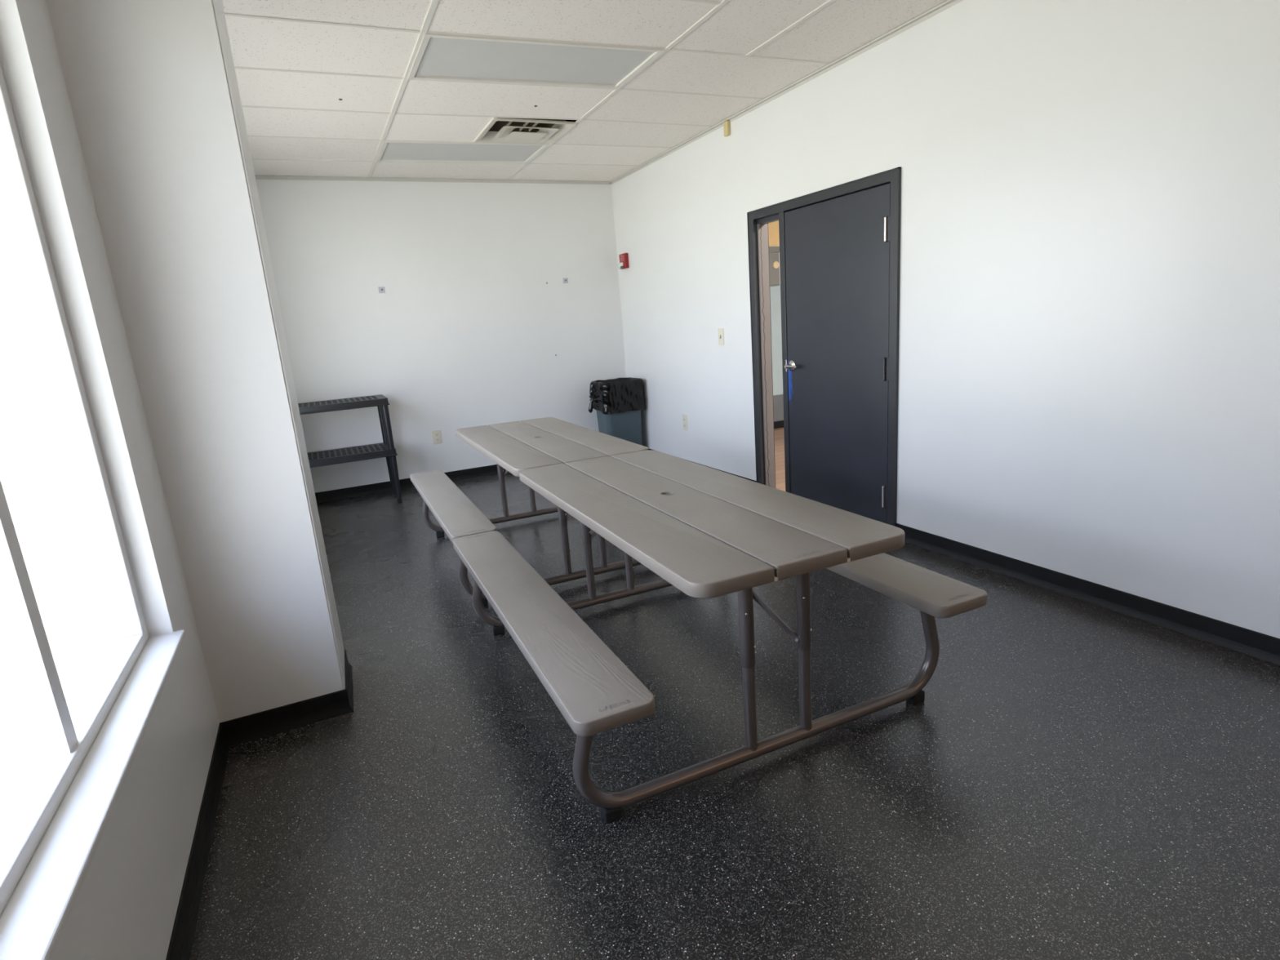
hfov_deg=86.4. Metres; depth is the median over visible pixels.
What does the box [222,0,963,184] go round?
ceiling
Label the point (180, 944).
baseboard
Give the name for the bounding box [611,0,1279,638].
wall
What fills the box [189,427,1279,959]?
floor
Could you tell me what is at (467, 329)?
wall
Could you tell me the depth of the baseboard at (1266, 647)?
2.99 m
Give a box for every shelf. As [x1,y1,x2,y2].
[297,394,390,414]
[307,442,397,467]
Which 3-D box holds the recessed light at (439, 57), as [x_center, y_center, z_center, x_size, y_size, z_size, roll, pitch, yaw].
[-0.560,-2.201,3.599,1.255,0.020,0.601,-9,14,-20]
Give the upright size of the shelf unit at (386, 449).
0.908 m
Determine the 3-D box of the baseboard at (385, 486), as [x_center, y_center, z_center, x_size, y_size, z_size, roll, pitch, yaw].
[-1.657,-0.066,6.678,3.500,0.094,0.016,-10,14,-24]
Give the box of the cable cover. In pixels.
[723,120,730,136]
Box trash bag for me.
[588,377,644,414]
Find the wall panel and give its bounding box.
[768,246,780,284]
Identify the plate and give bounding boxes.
[377,286,385,293]
[563,277,568,283]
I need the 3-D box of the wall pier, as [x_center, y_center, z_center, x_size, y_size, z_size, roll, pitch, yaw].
[-1.498,-0.562,2.378,0.434,3.000,0.380,-10,14,-24]
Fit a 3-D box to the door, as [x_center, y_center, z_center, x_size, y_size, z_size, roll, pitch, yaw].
[1.180,-0.784,4.489,0.191,2.075,1.406,-10,14,-24]
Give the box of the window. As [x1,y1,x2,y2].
[0,62,185,959]
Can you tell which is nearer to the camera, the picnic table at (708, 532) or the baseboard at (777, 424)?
the picnic table at (708, 532)
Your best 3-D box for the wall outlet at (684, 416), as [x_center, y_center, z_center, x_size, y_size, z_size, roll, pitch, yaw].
[0.410,-0.526,6.221,0.011,0.145,0.085,-10,14,-24]
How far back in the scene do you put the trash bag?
6.70 m
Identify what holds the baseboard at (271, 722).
attached to the wall pier
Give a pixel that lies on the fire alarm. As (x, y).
(624, 258)
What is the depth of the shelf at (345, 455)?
5.72 m
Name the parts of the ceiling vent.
plate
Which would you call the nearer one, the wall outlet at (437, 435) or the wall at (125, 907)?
the wall at (125, 907)
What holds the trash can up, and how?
on the floor
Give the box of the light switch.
[717,328,724,345]
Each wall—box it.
[0,0,219,959]
[255,179,783,493]
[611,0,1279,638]
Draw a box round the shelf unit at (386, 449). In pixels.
[297,394,402,503]
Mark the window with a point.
(54, 820)
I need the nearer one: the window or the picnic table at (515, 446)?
the window
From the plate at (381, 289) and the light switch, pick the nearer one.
the light switch
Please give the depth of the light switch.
5.45 m
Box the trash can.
[596,409,642,445]
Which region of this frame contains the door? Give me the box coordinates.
[746,166,901,526]
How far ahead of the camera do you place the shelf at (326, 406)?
5.59 m
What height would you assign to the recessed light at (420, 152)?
0.020 m
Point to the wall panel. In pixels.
(774, 251)
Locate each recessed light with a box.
[375,141,549,164]
[407,33,665,89]
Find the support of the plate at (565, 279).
attached to the wall at (467, 329)
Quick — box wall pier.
[45,0,345,722]
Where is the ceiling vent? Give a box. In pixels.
[474,117,577,145]
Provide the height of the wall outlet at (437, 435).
0.126 m
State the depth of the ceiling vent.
4.86 m
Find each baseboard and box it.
[165,722,229,959]
[220,648,353,746]
[315,464,506,503]
[648,448,1279,665]
[773,420,783,428]
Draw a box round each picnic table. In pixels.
[409,417,648,605]
[453,449,986,823]
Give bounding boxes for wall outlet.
[431,430,442,444]
[682,413,688,431]
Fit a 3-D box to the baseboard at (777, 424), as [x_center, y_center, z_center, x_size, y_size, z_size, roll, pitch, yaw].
[1.314,-0.604,8.021,2.890,0.084,0.034,-10,14,-24]
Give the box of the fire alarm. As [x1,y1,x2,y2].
[617,253,628,269]

